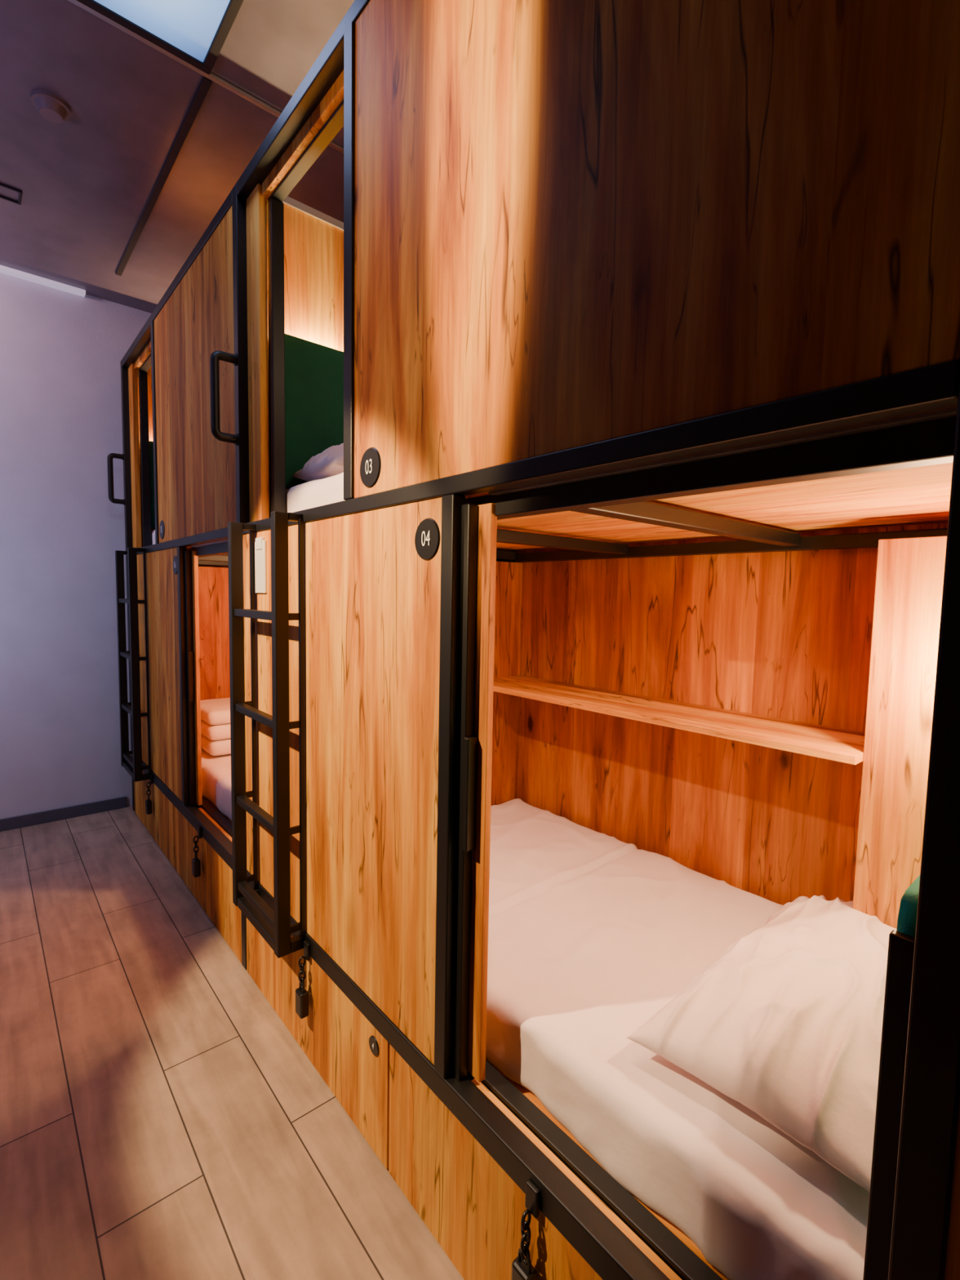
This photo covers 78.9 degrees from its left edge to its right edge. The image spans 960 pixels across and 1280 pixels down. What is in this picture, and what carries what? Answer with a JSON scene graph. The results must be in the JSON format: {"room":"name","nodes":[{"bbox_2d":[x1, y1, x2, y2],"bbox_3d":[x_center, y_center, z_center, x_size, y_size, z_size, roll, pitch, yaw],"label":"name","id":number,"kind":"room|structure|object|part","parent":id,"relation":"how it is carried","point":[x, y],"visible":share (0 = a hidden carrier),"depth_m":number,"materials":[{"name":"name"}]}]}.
{"room":"dormitory","nodes":[
{"label":"dormitory","id":0,"kind":"room"},
{"bbox_2d":[0,272,151,818],"bbox_3d":[-2.598,-0.512,3.779,2.902,3.343,0.075,-3,6,-41],"label":"wall","id":1,"kind":"structure","parent":0,"point":[61,352],"depth_m":3.68,"materials":[{"name":"paint"}]},
{"bbox_2d":[0,264,85,297],"bbox_3d":[-3.045,-2.137,3.152,1.522,0.022,0.060,-3,6,-41],"label":"ceiling light","id":2,"kind":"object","parent":1,"relation":"attached to","point":[3,269],"depth_m":3.50,"materials":[{"name":"white plastic"}]},
{"bbox_2d":[0,796,126,831],"bbox_3d":[-3.065,1.142,3.470,1.672,0.075,0.015,-3,6,-41],"label":"baseboard","id":3,"kind":"structure","parent":1,"relation":"attached to","point":[28,820],"depth_m":3.77,"materials":[{"name":"black wood"}]},
{"bbox_2d":[0,0,354,313],"bbox_3d":[-0.336,-1.967,1.071,2.902,0.060,6.758,-3,6,-41],"label":"ceiling","id":4,"kind":"structure","parent":0,"point":[86,180],"depth_m":2.39,"materials":[{"name":"paint"}]},
{"bbox_2d":[0,182,22,204],"bbox_3d":[-2.217,-2.097,2.738,0.105,0.009,0.120,-3,6,-41],"label":"ceiling vent","id":5,"kind":"object","parent":4,"relation":"attached to","point":[20,192],"depth_m":2.76,"materials":[{"name":"black metal"}]},
{"bbox_2d":[30,90,71,123],"bbox_3d":[-1.643,-2.030,2.236,0.124,0.042,0.124,-3,6,-41],"label":"smoke detector","id":6,"kind":"object","parent":4,"relation":"attached to","point":[51,107],"visible":1,"depth_m":2.21,"materials":[{"name":"plastic"}]},
{"bbox_2d":[76,0,244,75],"bbox_3d":[-0.995,-1.985,1.629,0.638,0.015,0.645,-3,6,-41],"label":"frame","id":7,"kind":"object","parent":4,"relation":"attached to","point":[233,6],"visible":1,"depth_m":1.93,"materials":[{"name":"metal"}]},
{"bbox_2d":[93,0,230,62],"bbox_3d":[-0.995,-1.988,1.629,0.578,0.009,0.585,-3,6,-41],"label":"ceiling light","id":8,"kind":"object","parent":4,"relation":"in","point":[191,26],"visible":1,"depth_m":1.88,"materials":[{"name":"grey plastic"}]},
{"bbox_2d":[115,75,212,275],"bbox_3d":[-1.553,-2.085,2.767,0.030,0.010,1.755,-3,6,-41],"label":"trim","id":9,"kind":"structure","parent":4,"relation":"attached to","point":[204,86],"depth_m":2.53,"materials":[{"name":"black metal"}]},
{"bbox_2d":[67,0,343,154],"bbox_3d":[-1.045,-2.018,2.025,2.100,0.012,0.022,-3,6,-41],"label":"trim","id":10,"kind":"structure","parent":4,"relation":"attached to","point":[212,77],"depth_m":2.08,"materials":[{"name":"metal"}]},
{"bbox_2d":[0,805,464,1279],"bbox_3d":[-0.401,1.425,1.332,2.902,0.060,6.758,-3,6,-41],"label":"floor","id":11,"kind":"structure","parent":0,"point":[160,1119],"depth_m":1.70,"materials":[{"name":"brown wood"}]},
{"bbox_2d":[106,183,249,969],"bbox_3d":[-1.198,-0.271,3.351,1.253,2.965,2.184,-3,6,-41],"label":"bunk bed","id":12,"kind":"object","parent":11,"relation":"on","point":[202,480],"depth_m":2.85,"materials":[{"name":"brown wood"}]},
{"bbox_3d":[-2.322,-1.030,3.724,0.090,0.327,0.042,-3,6,-41],"label":"grab handle","id":13,"kind":"part","parent":12,"relation":"part of","materials":[{"name":"black metal"}]},
{"bbox_2d":[115,546,151,782],"bbox_3d":[-2.105,0.136,3.538,0.086,1.358,0.423,-3,6,-41],"label":"ladder","id":14,"kind":"object","parent":12,"relation":"attached to","point":[133,766],"visible":0.98,"depth_m":3.41,"materials":[{"name":"black metal"}]},
{"bbox_2d":[145,774,152,814],"bbox_3d":[-1.947,0.908,3.436,0.036,0.229,0.045,-3,6,-41],"label":"padlock","id":15,"kind":"object","parent":12,"relation":"hanging from","point":[148,811],"visible":1,"depth_m":3.42,"materials":[{"name":"black metal"}]},
{"bbox_3d":[-1.949,0.886,3.432,0.019,0.106,0.019,1,4,4],"label":"chain","id":16,"kind":"part","parent":15,"relation":"part of","materials":[{"name":"metal"}]},
{"bbox_2d":[149,440,155,528],"bbox_3d":[-1.790,-1.021,4.090,0.982,0.562,0.034,-3,6,-41],"label":"headboard","id":17,"kind":"object","parent":12,"relation":"attached to","point":[151,443],"visible":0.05,"depth_m":3.78,"materials":[{"name":"green fabric"}]},
{"bbox_2d":[151,529,155,544],"bbox_3d":[-1.123,-0.586,3.384,1.030,0.182,2.082,-3,6,-41],"label":"mattress","id":18,"kind":"object","parent":12,"relation":"on","point":[153,532],"visible":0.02,"depth_m":3.70,"materials":[{"name":"fabric"}]},
{"bbox_2d":[159,520,164,539],"bbox_3d":[-1.668,-0.578,3.061,0.005,0.099,0.099,-3,6,-41],"label":"badge","id":19,"kind":"object","parent":12,"relation":"on","point":[162,528],"visible":1,"depth_m":3.05,"materials":[{"name":"black plastic"}]},
{"bbox_2d":[173,555,177,574],"bbox_3d":[-1.507,-0.371,2.887,0.005,0.093,0.093,-3,6,-41],"label":"badge","id":20,"kind":"object","parent":12,"relation":"attached to","point":[175,559],"visible":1,"depth_m":2.88,"materials":[{"name":"black plastic"}]},
{"bbox_3d":[-1.416,0.178,2.861,0.028,0.248,0.015,-3,6,-41],"label":"door pull","id":21,"kind":"part","parent":12,"relation":"part of","materials":[{"name":"black plastic"}]},
{"bbox_2d":[191,826,201,877],"bbox_3d":[-1.308,0.977,2.697,0.036,0.229,0.045,-3,6,-41],"label":"padlock","id":22,"kind":"object","parent":12,"relation":"hanging from","point":[196,862],"visible":1,"depth_m":2.69,"materials":[{"name":"black metal"}]},
{"bbox_3d":[-1.310,0.955,2.693,0.019,0.106,0.019,1,4,4],"label":"chain","id":23,"kind":"part","parent":22,"relation":"part of","materials":[{"name":"metal"}]},
{"bbox_2d":[200,747,231,822],"bbox_3d":[-1.041,0.748,3.363,1.021,0.201,1.756,-3,6,-41],"label":"mattress","id":24,"kind":"object","parent":12,"relation":"on","point":[215,770],"visible":0.08,"depth_m":2.99,"materials":[{"name":"fabric"}]},
{"bbox_2d":[200,697,231,755],"bbox_3d":[-1.487,0.501,3.516,0.408,0.251,0.505,-3,6,-41],"label":"folded blanket","id":25,"kind":"object","parent":24,"relation":"on","point":[215,739],"visible":0.38,"depth_m":3.27,"materials":[{"name":"fabric"}]},
{"bbox_3d":[-0.927,-0.879,2.111,0.090,0.327,0.042,-3,6,-41],"label":"grab handle","id":26,"kind":"part","parent":12,"relation":"part of","materials":[{"name":"black metal"}]},
{"bbox_2d":[235,0,959,1279],"bbox_3d":[0.230,-0.122,1.766,1.166,2.965,2.184,-3,6,-41],"label":"bunk bed","id":27,"kind":"object","parent":11,"relation":"on","point":[651,308],"visible":0.83,"depth_m":1.25,"materials":[{"name":"brown wood"}]},
{"bbox_2d":[254,537,266,593],"bbox_3d":[-0.762,-0.258,2.023,0.012,0.191,0.094,-3,6,-41],"label":"card holder","id":28,"kind":"object","parent":27,"relation":"attached to","point":[260,563],"visible":1,"depth_m":2.01,"materials":[{"name":"white plastic"}]},
{"bbox_2d":[227,511,305,958],"bbox_3d":[-0.710,0.286,1.925,0.086,1.358,0.423,-3,6,-41],"label":"ladder","id":29,"kind":"object","parent":27,"relation":"attached to","point":[275,927],"visible":1,"depth_m":1.82,"materials":[{"name":"black metal"}]},
{"bbox_2d":[295,940,310,1018],"bbox_3d":[-0.552,1.059,1.823,0.036,0.229,0.045,-3,6,-41],"label":"padlock","id":30,"kind":"object","parent":27,"relation":"hanging from","point":[301,993],"visible":1,"depth_m":1.81,"materials":[{"name":"black metal"}]},
{"bbox_3d":[-0.554,1.036,1.819,0.019,0.106,0.019,1,4,4],"label":"chain","id":31,"kind":"part","parent":30,"relation":"part of","materials":[{"name":"metal"}]},
{"bbox_2d":[284,333,343,488],"bbox_3d":[-0.395,-0.871,2.477,0.982,0.562,0.034,-3,6,-41],"label":"headboard","id":32,"kind":"object","parent":27,"relation":"attached to","point":[313,371],"visible":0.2,"depth_m":2.23,"materials":[{"name":"green fabric"}]},
{"bbox_2d":[285,472,344,512],"bbox_3d":[0.269,-0.435,1.773,1.025,0.183,2.083,-3,6,-41],"label":"mattress","id":33,"kind":"object","parent":27,"relation":"on","point":[319,492],"visible":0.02,"depth_m":1.96,"materials":[{"name":"fabric"}]},
{"bbox_2d":[291,443,343,481],"bbox_3d":[-0.316,-0.654,2.300,0.735,0.169,0.345,-3,6,-41],"label":"pillow","id":34,"kind":"object","parent":33,"relation":"on","point":[329,463],"visible":0.09,"depth_m":2.07,"materials":[{"name":"fabric"}]},
{"bbox_2d":[360,447,381,488],"bbox_3d":[-0.274,-0.428,1.448,0.005,0.099,0.099,-3,6,-41],"label":"badge","id":35,"kind":"object","parent":27,"relation":"attached to","point":[371,462],"visible":1,"depth_m":1.44,"materials":[{"name":"black plastic"}]},
{"bbox_2d":[368,1035,379,1055],"bbox_3d":[-0.280,1.069,1.537,0.005,0.048,0.048,-3,6,-41],"label":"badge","id":36,"kind":"object","parent":27,"relation":"attached to","point":[374,1046],"visible":1,"depth_m":1.53,"materials":[{"name":"black plastic"}]},
{"bbox_2d":[414,517,439,560],"bbox_3d":[-0.117,-0.221,1.280,0.005,0.093,0.093,-3,6,-41],"label":"badge","id":37,"kind":"object","parent":27,"relation":"attached to","point":[427,538],"visible":1,"depth_m":1.27,"materials":[{"name":"black plastic"}]},
{"bbox_3d":[-0.022,0.329,1.248,0.028,0.248,0.015,-3,6,-41],"label":"door pull","id":38,"kind":"part","parent":27,"relation":"part of","materials":[{"name":"black plastic"}]},
{"bbox_2d":[511,1179,539,1279],"bbox_3d":[0.086,1.128,1.084,0.036,0.229,0.045,-3,6,-41],"label":"padlock","id":39,"kind":"object","parent":27,"relation":"hanging from","point":[522,1268],"visible":1,"depth_m":1.08,"materials":[{"name":"black metal"}]},
{"bbox_3d":[0.085,1.105,1.081,0.019,0.106,0.019,1,4,4],"label":"chain","id":40,"kind":"part","parent":39,"relation":"part of","materials":[{"name":"metal"}]},
{"bbox_2d":[485,798,869,1279],"bbox_3d":[0.355,0.897,1.747,1.028,0.210,1.757,-3,6,-41],"label":"mattress","id":41,"kind":"object","parent":27,"relation":"on","point":[592,934],"visible":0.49,"depth_m":1.26,"materials":[{"name":"fabric"}]},
{"bbox_2d":[626,895,897,1191],"bbox_3d":[0.760,0.751,1.274,0.840,0.173,0.450,-3,6,-41],"label":"pillow","id":42,"kind":"object","parent":41,"relation":"on","point":[786,1024],"visible":0.73,"depth_m":1.09,"materials":[{"name":"fabric"}]},
{"bbox_2d":[493,675,865,764],"bbox_3d":[0.540,0.231,2.043,0.315,0.022,1.455,-3,6,-41],"label":"wall shelf","id":43,"kind":"object","parent":27,"relation":"attached to","point":[844,743],"depth_m":1.83,"materials":[{"name":"brown wood"}]},
{"bbox_2d":[862,875,919,1279],"bbox_3d":[0.791,0.581,0.956,0.806,0.585,0.032,-3,6,-41],"label":"headboard","id":44,"kind":"object","parent":27,"relation":"attached to","point":[901,943],"visible":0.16,"depth_m":0.69,"materials":[{"name":"black metal"}]},
{"bbox_2d":[896,875,919,937],"bbox_3d":[0.797,0.581,0.961,0.791,0.585,0.032,-3,6,-41],"label":"cushion","id":45,"kind":"object","parent":44,"relation":"on","point":[907,916],"depth_m":0.69,"materials":[{"name":"teal fabric"}]},
{"bbox_2d":[943,1095,959,1279],"bbox_3d":[1.625,0.028,0.153,1.166,2.965,2.184,-3,6,-41],"label":"bunk bed","id":46,"kind":"object","parent":11,"relation":"on","point":[952,1265],"visible":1,"depth_m":0.61,"materials":[{"name":"black metal"}]}
]}

